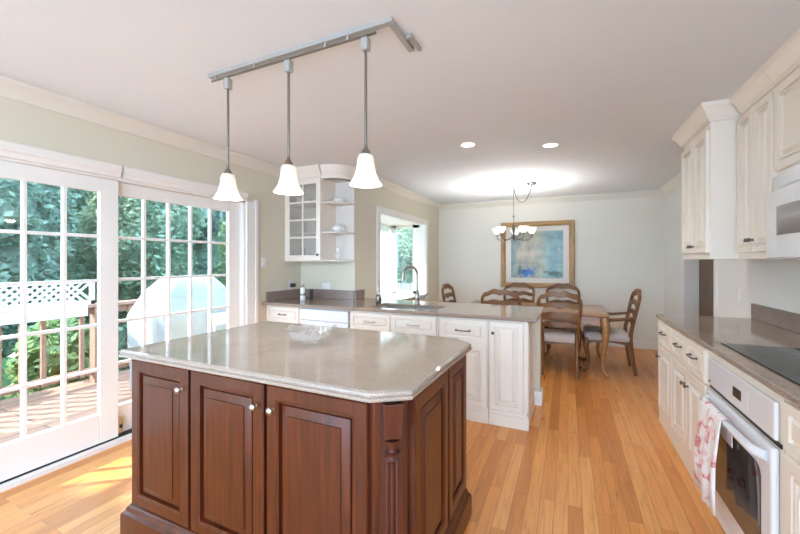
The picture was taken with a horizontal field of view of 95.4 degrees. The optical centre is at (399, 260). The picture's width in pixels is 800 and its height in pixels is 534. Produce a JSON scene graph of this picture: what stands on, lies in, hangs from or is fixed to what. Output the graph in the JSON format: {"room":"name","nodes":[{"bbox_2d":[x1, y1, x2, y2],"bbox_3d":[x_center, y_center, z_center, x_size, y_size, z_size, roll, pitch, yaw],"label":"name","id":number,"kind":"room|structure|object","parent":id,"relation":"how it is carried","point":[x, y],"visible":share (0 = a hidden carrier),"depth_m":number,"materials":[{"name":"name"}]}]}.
{"room":"kitchen","nodes":[
{"label":"kitchen","id":0,"kind":"room"},
{"bbox_2d":[0,96,300,322],"bbox_3d":[-2.496,0.140,2.134,0.140,2.460,5.583,0,0,25],"label":"wall","id":1,"kind":"structure","parent":0,"point":[20,122],"depth_m":3.06,"materials":[{"name":"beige paint"}]},
{"bbox_2d":[0,160,117,481],"bbox_3d":[-2.414,0.361,2.206,0.042,1.938,1.242,0,0,25],"label":"door","id":2,"kind":"structure","parent":1,"relation":"in","point":[26,453],"depth_m":2.48,"materials":[{"name":"white paint"}]},
{"bbox_2d":[118,416,122,433],"bbox_3d":[-2.139,1.250,2.778,0.038,0.120,0.028,0,0,25],"label":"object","id":3,"kind":"structure","parent":2,"relation":"attached to","point":[120,418],"depth_m":2.77,"materials":[{"name":"orange wood"}]},
{"bbox_2d":[0,428,131,483],"bbox_3d":[-2.199,1.336,2.744,0.108,0.008,2.400,0,0,25],"label":"trim","id":4,"kind":"structure","parent":1,"relation":"attached to","point":[129,431],"depth_m":2.50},
{"bbox_2d":[0,157,244,492],"bbox_3d":[-2.218,0.370,2.681,0.185,2.000,2.590,0,0,25],"label":"trim","id":5,"kind":"structure","parent":1,"relation":"attached to","point":[25,478],"depth_m":2.67,"materials":[{"name":"white paint"}]},
{"bbox_2d":[0,139,247,201],"bbox_3d":[-2.153,-0.675,2.640,0.058,0.100,2.590,0,0,25],"label":"trim","id":6,"kind":"structure","parent":1,"relation":"attached to","point":[12,150],"depth_m":2.60,"materials":[{"name":"white paint"}]},
{"bbox_2d":[0,75,280,176],"bbox_3d":[-2.396,-1.039,2.088,0.080,0.098,5.583,0,0,25],"label":"trim","id":7,"kind":"structure","parent":1,"relation":"attached to","point":[10,88],"depth_m":2.71,"materials":[{"name":"beige paint"}]},
{"bbox_2d":[118,182,239,430],"bbox_3d":[-1.972,0.361,3.283,0.042,1.938,1.248,0,0,25],"label":"door","id":8,"kind":"structure","parent":1,"relation":"in","point":[232,209],"depth_m":3.34,"materials":[{"name":"white paint"}]},
{"bbox_2d":[245,200,257,324],"bbox_3d":[-2.128,0.355,2.722,0.034,2.030,2.740,0,0,25],"label":"trim","id":9,"kind":"structure","parent":1,"relation":"attached to","point":[251,208],"depth_m":3.88,"materials":[{"name":"white paint"}]},
{"bbox_2d":[261,257,265,267],"bbox_3d":[-1.520,0.018,4.066,0.010,0.115,0.072,0,0,25],"label":"light switch","id":10,"kind":"object","parent":1,"relation":"attached to","point":[263,259],"visible":1,"depth_m":4.06,"materials":[{"name":"white plastic"}]},
{"bbox_2d":[266,289,299,300],"bbox_3d":[-1.377,0.402,4.365,0.020,0.104,0.592,0,0,25],"label":"backsplash","id":11,"kind":"structure","parent":1,"relation":"attached to","point":[293,293],"depth_m":4.31,"materials":[{"name":"stone"}]},
{"bbox_2d":[288,281,292,289],"bbox_3d":[-1.339,0.300,4.462,0.008,0.115,0.072,0,0,25],"label":"wall outlet","id":12,"kind":"object","parent":1,"relation":"attached to","point":[289,282],"visible":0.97,"depth_m":4.44,"materials":[{"name":"white plastic"}]},
{"bbox_2d":[0,344,725,533],"bbox_3d":[0.815,1.420,2.356,5.965,0.100,8.760,0,0,25],"label":"floor","id":13,"kind":"structure","parent":0,"point":[597,456],"depth_m":2.31,"materials":[{"name":"brown wood"}]},
{"bbox_2d":[267,305,301,323],"bbox_3d":[-1.178,0.928,4.237,0.486,0.884,0.614,0,0,25],"label":"base cabinet","id":14,"kind":"object","parent":13,"relation":"on","point":[287,314],"visible":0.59,"depth_m":3.98,"materials":[{"name":"white paint"}]},
{"bbox_2d":[120,355,471,533],"bbox_3d":[-0.492,0.926,1.935,1.565,0.888,0.978,0,0,25],"label":"kitchen island","id":15,"kind":"object","parent":13,"relation":"on","point":[212,454],"visible":0.9,"depth_m":1.50,"materials":[{"name":"brown wood"}]},
{"bbox_2d":[119,321,471,402],"bbox_3d":[-0.484,0.461,1.925,1.557,0.041,0.980,0,0,25],"label":"island countertop","id":16,"kind":"structure","parent":15,"relation":"on","point":[367,366],"depth_m":1.66,"materials":[{"name":"stone"}]},
{"bbox_2d":[284,322,333,343],"bbox_3d":[-0.479,0.395,1.956,0.267,0.089,0.267,0,0,-43],"label":"glass bowl","id":17,"kind":"object","parent":16,"relation":"on","point":[332,328],"visible":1,"depth_m":1.92,"materials":[{"name":"clear glass"}]},
{"bbox_2d":[300,307,349,327],"bbox_3d":[-0.670,0.934,4.015,0.612,0.872,0.590,0,0,25],"label":"dishwasher","id":18,"kind":"object","parent":13,"relation":"on","point":[316,316],"visible":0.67,"depth_m":3.74,"materials":[{"name":"white metal"}]},
{"bbox_2d":[350,306,438,335],"bbox_3d":[0.035,0.928,3.693,0.928,0.884,0.644,0,0,25],"label":"base cabinet","id":19,"kind":"object","parent":13,"relation":"on","point":[428,325],"visible":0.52,"depth_m":3.42,"materials":[{"name":"white paint"}]},
{"bbox_2d":[262,297,543,322],"bbox_3d":[-0.052,0.470,3.832,2.872,0.030,0.871,0,0,25],"label":"countertop","id":20,"kind":"structure","parent":19,"relation":"on","point":[446,309],"depth_m":3.56,"materials":[{"name":"stone"}]},
{"bbox_2d":[300,284,304,300],"bbox_3d":[-1.115,0.358,4.171,0.060,0.194,0.060,0,0,25],"label":"spray bottle","id":21,"kind":"object","parent":20,"relation":"on","point":[302,290],"visible":1,"depth_m":4.15,"materials":[{"name":"plastic"}]},
{"bbox_2d":[310,289,312,299],"bbox_3d":[-1.028,0.390,4.222,0.040,0.130,0.025,0,0,25],"label":"handset","id":22,"kind":"object","parent":20,"relation":"on","point":[311,290],"visible":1,"depth_m":4.21,"materials":[{"name":"black plastic"}]},
{"bbox_2d":[376,288,380,303],"bbox_3d":[-0.224,0.374,3.892,0.072,0.162,0.060,0,0,25],"label":"soap dispenser","id":23,"kind":"object","parent":20,"relation":"on","point":[378,296],"visible":1,"depth_m":3.87,"materials":[{"name":"silver metal"}]},
{"bbox_2d":[376,294,380,303],"bbox_3d":[-0.229,0.406,3.894,0.060,0.098,0.060,0,0,25],"label":"bottle","id":24,"kind":"object","parent":23,"relation":"attached to","point":[378,297],"depth_m":3.87,"materials":[{"name":"silver metal"}]},
{"bbox_2d":[380,306,438,310],"bbox_3d":[0.081,0.571,3.636,0.692,0.169,0.362,0,0,25],"label":"sink","id":25,"kind":"object","parent":20,"relation":"in","point":[396,307],"visible":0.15,"depth_m":3.82,"materials":[{"name":"silver metal"}]},
{"bbox_2d":[380,306,413,308],"bbox_3d":[-0.082,0.571,3.711,0.332,0.169,0.362,0,0,25],"label":"basin","id":26,"kind":"object","parent":25,"relation":"in","point":[396,307],"depth_m":3.88,"materials":[{"name":"silver metal"}]},
{"bbox_2d":[413,308,438,310],"bbox_3d":[0.244,0.571,3.560,0.332,0.169,0.362,0,0,25],"label":"basin","id":27,"kind":"object","parent":25,"relation":"in","point":[429,309],"depth_m":3.75,"materials":[{"name":"silver metal"}]},
{"bbox_2d":[401,265,427,303],"bbox_3d":[0.155,0.249,3.853,0.287,0.410,0.109,0,0,-5],"label":"faucet","id":28,"kind":"object","parent":20,"relation":"on","point":[417,296],"visible":1,"depth_m":3.86,"materials":[{"name":"silver metal"}]},
{"bbox_2d":[441,283,455,301],"bbox_3d":[0.979,0.863,5.452,0.642,1.030,0.619,0,0,25],"label":"armchair","id":29,"kind":"object","parent":13,"relation":"on","point":[444,286],"visible":0.16,"depth_m":5.58,"materials":[{"name":"brown wood"}]},
{"bbox_2d":[439,316,488,423],"bbox_3d":[0.659,0.928,3.405,0.438,0.884,0.644,0,0,25],"label":"base cabinet","id":30,"kind":"object","parent":13,"relation":"on","point":[475,332],"visible":0.5,"depth_m":3.10,"materials":[{"name":"white paint"}]},
{"bbox_2d":[481,289,520,305],"bbox_3d":[1.358,0.863,4.780,0.508,1.030,0.582,0,0,25],"label":"dining chair","id":31,"kind":"object","parent":13,"relation":"on","point":[493,291],"visible":0.16,"depth_m":4.53,"materials":[{"name":"brown wood"}]},
{"bbox_2d":[489,320,534,430],"bbox_3d":[1.009,0.928,3.249,0.321,0.884,0.644,0,0,25],"label":"base cabinet","id":32,"kind":"object","parent":13,"relation":"on","point":[511,343],"visible":0.98,"depth_m":2.99,"materials":[{"name":"white paint"}]},
{"bbox_2d":[503,282,534,302],"bbox_3d":[1.835,0.863,5.707,0.508,1.030,0.582,0,0,25],"label":"dining chair","id":33,"kind":"object","parent":13,"relation":"on","point":[516,284],"visible":0.16,"depth_m":5.91,"materials":[{"name":"brown wood"}]},
{"bbox_2d":[471,300,609,378],"bbox_3d":[1.833,1.004,5.046,1.792,0.751,0.997,0,0,25],"label":"dining table","id":34,"kind":"object","parent":13,"relation":"on","point":[596,315],"visible":0.47,"depth_m":4.39,"materials":[{"name":"brown wood"}]},
{"bbox_2d":[537,291,582,379],"bbox_3d":[1.969,0.863,4.493,0.508,1.030,0.582,0,0,25],"label":"dining chair","id":35,"kind":"object","parent":13,"relation":"on","point":[572,338],"visible":0.93,"depth_m":4.30,"materials":[{"name":"brown wood"}]},
{"bbox_2d":[544,283,581,358],"bbox_3d":[2.426,0.863,5.434,0.508,1.030,0.582,0,0,25],"label":"dining chair","id":36,"kind":"object","parent":13,"relation":"on","point":[566,285],"visible":0.41,"depth_m":5.59,"materials":[{"name":"brown wood"}]},
{"bbox_2d":[582,289,641,375],"bbox_3d":[2.683,0.863,4.643,0.642,1.030,0.619,0,0,25],"label":"armchair","id":37,"kind":"object","parent":13,"relation":"on","point":[590,334],"visible":0.86,"depth_m":4.49,"materials":[{"name":"brown wood"}]},
{"bbox_2d":[655,320,674,443],"bbox_3d":[2.391,0.928,2.794,0.668,0.884,0.453,0,0,25],"label":"base cabinet","id":38,"kind":"object","parent":13,"relation":"on","point":[664,356],"visible":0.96,"depth_m":2.88,"materials":[{"name":"white paint"}]},
{"bbox_2d":[656,314,799,407],"bbox_3d":[1.933,0.470,1.773,0.647,0.030,2.740,0,0,25],"label":"countertop","id":39,"kind":"structure","parent":38,"relation":"on","point":[709,332],"depth_m":2.14,"materials":[{"name":"stone"}]},
{"bbox_2d":[721,343,799,385],"bbox_3d":[1.837,0.452,1.553,0.505,0.006,0.760,0,0,25],"label":"cooktop","id":40,"kind":"object","parent":39,"relation":"in","point":[784,361],"visible":1,"depth_m":1.69,"materials":[{"name":"black glass"}]},
{"bbox_2d":[672,329,710,507],"bbox_3d":[2.136,0.928,2.242,0.668,0.884,0.757,0,0,25],"label":"base cabinet","id":41,"kind":"object","parent":13,"relation":"on","point":[690,382],"visible":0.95,"depth_m":2.35,"materials":[{"name":"white paint"}]},
{"bbox_2d":[700,352,785,533],"bbox_3d":[1.806,0.934,1.556,0.692,0.872,0.756,0,0,25],"label":"oven","id":42,"kind":"object","parent":13,"relation":"on","point":[749,478],"visible":0.7,"depth_m":1.54,"materials":[{"name":"white metal"}]},
{"bbox_2d":[694,398,732,515],"bbox_3d":[1.535,0.957,1.797,0.076,0.471,0.312,0,0,25],"label":"dish towel","id":43,"kind":"object","parent":42,"relation":"hanging from","point":[709,427],"visible":0.93,"depth_m":1.78,"materials":[{"name":"white fabric"}]},
{"bbox_2d":[784,399,799,533],"bbox_3d":[1.503,0.928,0.869,0.668,0.884,0.738,0,0,25],"label":"base cabinet","id":44,"kind":"object","parent":13,"relation":"on","point":[791,411],"visible":0.95,"depth_m":1.26,"materials":[{"name":"white paint"}]},
{"bbox_2d":[346,176,440,301],"bbox_3d":[-0.177,0.140,5.833,0.790,2.460,3.077,0,0,25],"label":"wall","id":45,"kind":"structure","parent":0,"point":[361,272],"depth_m":5.13,"materials":[{"name":"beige paint"}]},
{"bbox_2d":[381,224,418,294],"bbox_3d":[-0.283,-0.030,5.830,0.580,1.240,1.850,0,0,25],"label":"window","id":46,"kind":"structure","parent":45,"relation":"attached to","point":[415,227],"depth_m":6.55,"materials":[{"name":"white paint"}]},
{"bbox_2d":[381,226,394,293],"bbox_3d":[-0.429,-0.020,5.942,0.071,1.160,1.530,0,0,25],"label":"sheer curtain","id":47,"kind":"object","parent":46,"relation":"hanging from","point":[387,233],"visible":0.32,"depth_m":6.46,"materials":[{"name":"white fabric"}]},
{"bbox_2d":[0,0,799,203],"bbox_3d":[0.815,-1.140,2.356,5.965,0.100,8.760,0,0,25],"label":"ceiling","id":48,"kind":"structure","parent":0,"point":[612,83],"depth_m":2.10,"materials":[{"name":"paint"}]},
{"bbox_2d":[208,17,420,82],"bbox_3d":[-0.505,-1.067,1.989,1.225,0.046,0.281,0,0,25],"label":"ceiling track","id":49,"kind":"object","parent":48,"relation":"attached to","point":[346,35],"visible":1,"depth_m":1.81,"materials":[{"name":"metal"}]},
{"bbox_2d":[213,77,241,200],"bbox_3d":[-0.982,-0.697,2.078,0.152,0.684,0.152,0,0,25],"label":"pendant lamp","id":50,"kind":"object","parent":49,"relation":"hanging from","point":[227,190],"visible":1,"depth_m":2.06,"materials":[{"name":"glass"}]},
{"bbox_2d":[273,59,303,194],"bbox_3d":[-0.579,-0.697,1.892,0.152,0.684,0.152,0,0,25],"label":"pendant lamp","id":51,"kind":"object","parent":49,"relation":"hanging from","point":[288,184],"visible":1,"depth_m":1.88,"materials":[{"name":"glass"}]},
{"bbox_2d":[349,36,381,187],"bbox_3d":[-0.160,-0.697,1.698,0.152,0.684,0.152,0,0,25],"label":"pendant lamp","id":52,"kind":"object","parent":49,"relation":"hanging from","point":[365,176],"visible":1,"depth_m":1.68,"materials":[{"name":"glass"}]},
{"bbox_2d":[459,142,476,147],"bbox_3d":[0.636,-1.086,3.407,0.160,0.006,0.160,0,0,25],"label":"recessed light","id":53,"kind":"object","parent":48,"relation":"in","point":[465,144],"visible":1,"depth_m":3.40,"materials":[{"name":"white paint"}]},
{"bbox_2d":[493,182,536,240],"bbox_3d":[1.617,-0.688,5.180,0.612,0.803,0.593,0,0,25],"label":"chandelier","id":54,"kind":"object","parent":48,"relation":"hanging from","point":[500,230],"visible":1,"depth_m":5.11,"materials":[{"name":"white glass"}]},
{"bbox_2d":[541,142,559,147],"bbox_3d":[1.414,-1.086,3.422,0.160,0.006,0.160,0,0,25],"label":"recessed light","id":55,"kind":"object","parent":48,"relation":"in","point":[552,144],"visible":1,"depth_m":3.42,"materials":[{"name":"white paint"}]},
{"bbox_2d":[301,173,540,391],"bbox_3d":[0.001,0.140,4.142,2.990,2.460,0.157,0,0,25],"label":"wall","id":56,"kind":"structure","parent":0,"point":[313,273],"depth_m":4.43,"materials":[{"name":"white paint"}]},
{"bbox_2d":[285,164,355,260],"bbox_3d":[-0.947,-0.542,4.298,0.856,1.094,0.352,0,0,25],"label":"upper cabinet","id":57,"kind":"object","parent":56,"relation":"attached to","point":[308,232],"visible":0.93,"depth_m":4.32,"materials":[{"name":"white paint"}]},
{"bbox_2d":[290,203,315,208],"bbox_3d":[-1.074,-0.668,4.401,0.502,0.016,0.251,0,0,25],"label":"shelf","id":58,"kind":"object","parent":57,"relation":"attached to","point":[308,205],"depth_m":4.41,"materials":[{"name":"white paint"}]},
{"bbox_2d":[290,232,315,235],"bbox_3d":[-1.074,-0.328,4.401,0.502,0.016,0.251,0,0,25],"label":"shelf","id":59,"kind":"object","parent":57,"relation":"attached to","point":[291,233],"depth_m":4.40,"materials":[{"name":"white paint"}]},
{"bbox_2d":[296,198,310,203],"bbox_3d":[-1.172,-0.712,4.429,0.180,0.070,0.180,0,0,25],"label":"serving bowl","id":60,"kind":"object","parent":57,"relation":"on","point":[299,199],"visible":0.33,"depth_m":4.36,"materials":[{"name":"ceramic"}]},
{"bbox_2d":[322,173,349,182],"bbox_3d":[-0.715,-0.990,4.222,0.262,0.100,0.270,0,0,25],"label":"shelf","id":61,"kind":"object","parent":57,"relation":"attached to","point":[326,177],"depth_m":4.17,"materials":[{"name":"white paint"}]},
{"bbox_2d":[331,223,343,231],"bbox_3d":[-0.730,-0.387,4.241,0.116,0.107,0.141,0,0,-26],"label":"sugar bowl","id":62,"kind":"object","parent":57,"relation":"on","point":[337,228],"visible":0.98,"depth_m":4.20,"materials":[{"name":"ceramic"}]},
{"bbox_2d":[332,196,342,200],"bbox_3d":[-0.728,-0.720,4.246,0.100,0.082,0.124,0,0,-27],"label":"bowl","id":63,"kind":"object","parent":57,"relation":"on","point":[337,198],"visible":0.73,"depth_m":4.21,"materials":[{"name":"ceramic"}]},
{"bbox_2d":[322,201,353,205],"bbox_3d":[-0.715,-0.669,4.223,0.262,0.018,0.270,0,0,25],"label":"shelf","id":64,"kind":"object","parent":57,"relation":"attached to","point":[324,203],"depth_m":4.20,"materials":[{"name":"white wood"}]},
{"bbox_2d":[322,232,353,234],"bbox_3d":[-0.715,-0.324,4.223,0.262,0.018,0.270,0,0,25],"label":"shelf","id":65,"kind":"object","parent":57,"relation":"attached to","point":[323,233],"depth_m":4.18,"materials":[{"name":"white wood"}]},
{"bbox_2d":[322,260,353,260],"bbox_3d":[-0.715,-0.004,4.223,0.262,0.018,0.270,0,0,25],"label":"shelf","id":66,"kind":"object","parent":57,"relation":"attached to","point":[322,260],"depth_m":4.14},
{"bbox_2d":[322,283,329,288],"bbox_3d":[-0.910,0.308,4.472,0.115,0.072,0.008,0,0,25],"label":"wall outlet","id":67,"kind":"object","parent":56,"relation":"attached to","point":[324,285],"visible":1,"depth_m":4.47,"materials":[{"name":"white plastic"}]},
{"bbox_2d":[305,289,354,299],"bbox_3d":[-0.894,0.402,4.458,0.778,0.104,0.020,0,0,25],"label":"backsplash","id":68,"kind":"structure","parent":56,"relation":"attached to","point":[317,293],"depth_m":4.41,"materials":[{"name":"stone"}]},
{"bbox_2d":[355,289,364,298],"bbox_3d":[-0.485,0.402,4.389,0.020,0.104,0.196,0,0,25],"label":"backsplash","id":69,"kind":"structure","parent":56,"relation":"attached to","point":[359,294],"depth_m":4.37,"materials":[{"name":"stone"}]},
{"bbox_2d":[534,387,542,405],"bbox_3d":[0.448,1.308,3.946,2.046,0.125,0.172,0,0,25],"label":"baseboard","id":70,"kind":"structure","parent":56,"relation":"attached to","point":[538,395],"depth_m":3.46,"materials":[{"name":"white paint"}]},
{"bbox_2d":[439,196,663,341],"bbox_3d":[2.429,0.140,6.379,3.885,2.460,0.100,0,0,25],"label":"wall","id":71,"kind":"structure","parent":0,"point":[619,243],"depth_m":6.00,"materials":[{"name":"paint"}]},
{"bbox_2d":[501,220,574,288],"bbox_3d":[2.370,-0.113,6.329,1.200,1.155,0.039,0,0,25],"label":"framed painting","id":72,"kind":"object","parent":71,"relation":"attached to","point":[547,259],"visible":0.86,"depth_m":6.30,"materials":[{"name":"fabric"}]},
{"bbox_2d":[439,190,662,209],"bbox_3d":[2.382,-1.039,6.302,3.625,0.098,0.080,0,0,25],"label":"trim","id":73,"kind":"structure","parent":71,"relation":"attached to","point":[646,193],"depth_m":6.16,"materials":[{"name":"beige paint"}]},
{"bbox_2d":[582,340,659,349],"bbox_3d":[2.396,1.308,6.331,3.625,0.125,0.016,0,0,25],"label":"baseboard","id":74,"kind":"structure","parent":71,"relation":"attached to","point":[652,345],"depth_m":5.69,"materials":[{"name":"white paint"}]},
{"bbox_2d":[664,185,799,317],"bbox_3d":[2.291,0.140,1.619,0.134,2.460,8.660,0,0,25],"label":"wall","id":75,"kind":"structure","parent":0,"point":[774,283],"depth_m":3.29,"materials":[{"name":"white paint"}]},
{"bbox_2d":[659,172,680,195],"bbox_3d":[3.420,-1.039,4.319,0.080,0.098,2.810,0,0,25],"label":"trim","id":76,"kind":"structure","parent":75,"relation":"attached to","point":[675,182],"depth_m":4.99,"materials":[{"name":"beige paint"}]},
{"bbox_2d":[682,254,718,316],"bbox_3d":[3.346,0.307,4.089,0.020,2.125,1.180,0,0,25],"label":"trim","id":77,"kind":"structure","parent":75,"relation":"attached to","point":[716,261],"depth_m":3.60,"materials":[{"name":"white paint"}]},
{"bbox_2d":[699,259,713,316],"bbox_3d":[3.465,0.335,4.035,0.110,2.070,1.090,0,0,25],"label":"door","id":78,"kind":"structure","parent":75,"relation":"in","point":[706,266],"depth_m":4.25,"materials":[{"name":"brown wood"}]},
{"bbox_2d":[672,98,742,258],"bbox_3d":[2.462,-0.551,2.749,0.502,1.074,0.781,0,0,25],"label":"upper cabinet","id":79,"kind":"object","parent":75,"relation":"attached to","point":[708,158],"visible":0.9,"depth_m":2.53,"materials":[{"name":"white paint"}]},
{"bbox_2d":[730,67,799,258],"bbox_3d":[2.288,-0.551,2.195,0.352,1.074,0.503,0,0,25],"label":"upper cabinet","id":80,"kind":"object","parent":75,"relation":"attached to","point":[755,174],"visible":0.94,"depth_m":2.22,"materials":[{"name":"white paint"}]},
{"bbox_2d":[751,303,799,333],"bbox_3d":[2.215,0.395,1.638,0.020,0.120,2.730,0,0,25],"label":"backsplash","id":81,"kind":"structure","parent":75,"relation":"attached to","point":[783,319],"depth_m":2.53,"materials":[{"name":"stone"}]},
{"bbox_2d":[761,28,799,174],"bbox_3d":[2.021,-0.774,1.615,0.352,0.628,0.767,0,0,25],"label":"upper cabinet","id":82,"kind":"object","parent":75,"relation":"attached to","point":[783,67],"visible":0.91,"depth_m":1.88,"materials":[{"name":"white paint"}]},
{"bbox_2d":[766,164,799,257],"bbox_3d":[1.988,-0.236,1.630,0.421,0.440,0.757,0,0,25],"label":"microwave","id":83,"kind":"object","parent":82,"relation":"attached to","point":[783,203],"visible":1,"depth_m":1.77,"materials":[{"name":"white plastic"}]},
{"label":"outside","id":84,"kind":"structure","parent":0,"visible":0},
{"bbox_2d":[0,320,122,400],"bbox_3d":[-7.124,2.220,13.200,36.000,0.100,42.000,0,0,25],"label":"lawn","id":85,"kind":"structure","parent":84,"point":[5,382],"depth_m":7.31,"materials":[{"name":"green plant"}]},
{"bbox_2d":[0,178,81,378],"bbox_3d":[-6.548,-0.517,5.620,2.568,5.381,2.687,0,0,-23],"label":"tree","id":86,"kind":"object","parent":85,"relation":"on","point":[43,212],"visible":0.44,"depth_m":5.41,"materials":[{"name":"green plant"}]},
{"bbox_2d":[4,317,89,398],"bbox_3d":[-4.381,1.402,4.682,0.974,1.594,1.085,0,0,-27],"label":"shrub","id":87,"kind":"object","parent":85,"relation":"on","point":[52,339],"visible":0.33,"depth_m":4.42,"materials":[{"name":"green plant"}]},
{"bbox_2d":[55,188,81,240],"bbox_3d":[-10.222,-2.030,8.682,4.250,8.403,4.428,0,0,-38],"label":"tree","id":88,"kind":"object","parent":85,"relation":"on","point":[73,193],"visible":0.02,"depth_m":9.73,"materials":[{"name":"green plant"}]},
{"bbox_2d":[118,325,129,370],"bbox_3d":[-3.884,1.371,5.780,1.071,1.656,1.037,0,0,25],"label":"shrub","id":89,"kind":"object","parent":85,"relation":"on","point":[123,344],"visible":0.04,"depth_m":5.51,"materials":[{"name":"green plant"}]},
{"bbox_2d":[27,188,225,328],"bbox_3d":[-11.802,-2.637,12.603,2.257,10.027,21.393,0,0,25],"label":"tree","id":90,"kind":"object","parent":85,"relation":"on","point":[80,201],"visible":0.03,"depth_m":13.20,"materials":[{"name":"green plant"}]},
{"bbox_2d":[67,190,207,341],"bbox_3d":[-5.689,-0.719,8.067,2.750,5.784,2.603,0,0,-20],"label":"tree","id":91,"kind":"object","parent":85,"relation":"on","point":[129,209],"visible":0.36,"depth_m":7.33,"materials":[{"name":"green plant"}]},
{"bbox_2d":[187,209,225,273],"bbox_3d":[-8.227,-2.181,13.038,4.354,8.705,4.176,0,0,25],"label":"tree","id":92,"kind":"object","parent":85,"relation":"on","point":[217,216],"visible":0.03,"depth_m":13.13,"materials":[{"name":"green plant"}]},
{"bbox_2d":[213,219,225,286],"bbox_3d":[-3.544,0.143,8.980,1.979,4.065,1.686,0,0,25],"label":"tree","id":93,"kind":"object","parent":85,"relation":"on","point":[222,263],"visible":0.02,"depth_m":8.63,"materials":[{"name":"green plant"}]},
{"bbox_2d":[397,228,412,282],"bbox_3d":[0.793,-0.541,12.771,4.192,5.428,3.084,0,0,13],"label":"tree","id":94,"kind":"object","parent":85,"relation":"on","point":[404,236],"visible":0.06,"depth_m":11.99,"materials":[{"name":"green plant"}]},
{"bbox_2d":[397,283,412,289],"bbox_3d":[0.442,1.400,10.413,6.075,1.540,0.080,0,0,25],"label":"fence","id":95,"kind":"object","parent":85,"relation":"on","point":[400,286],"visible":0.03,"depth_m":10.51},
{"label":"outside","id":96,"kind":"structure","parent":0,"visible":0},
{"bbox_2d":[0,369,131,443],"bbox_3d":[-3.329,1.510,3.023,2.120,0.120,9.700,0,0,25],"label":"deck","id":97,"kind":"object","parent":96,"point":[44,406],"depth_m":3.63,"materials":[{"name":"brown wood"}]},
{"bbox_2d":[0,299,137,397],"bbox_3d":[-4.047,0.980,3.520,0.140,0.940,9.000,0,0,25],"label":"deck railing","id":98,"kind":"object","parent":97,"relation":"on","point":[123,305],"visible":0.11,"depth_m":4.19,"materials":[{"name":"brown wood"}]},
{"bbox_2d":[0,306,87,325],"bbox_3d":[-4.082,0.573,3.206,0.060,0.115,2.200,0,0,25],"label":"board","id":99,"kind":"object","parent":98,"relation":"attached to","point":[78,311],"visible":1,"depth_m":3.83,"materials":[{"name":"wood"}]},
{"bbox_2d":[0,282,94,311],"bbox_3d":[-4.148,0.365,3.302,0.040,0.290,2.320,0,0,25],"label":"lattice panel","id":100,"kind":"object","parent":98,"relation":"on","point":[91,299],"visible":0.68,"depth_m":3.94,"materials":[{"name":"white wood"}]},
{"bbox_2d":[127,277,225,389],"bbox_3d":[-2.605,0.825,4.485,0.679,1.250,1.148,0,0,25],"label":"covered grill","id":101,"kind":"object","parent":97,"relation":"on","point":[156,293],"visible":0.39,"depth_m":4.11,"materials":[{"name":"white fabric"}]},
{"bbox_2d":[212,312,225,330],"bbox_3d":[-1.978,1.036,4.426,0.400,0.815,0.446,0,0,25],"label":"folding chair","id":102,"kind":"object","parent":97,"relation":"on","point":[217,318],"visible":0.19,"depth_m":4.39,"materials":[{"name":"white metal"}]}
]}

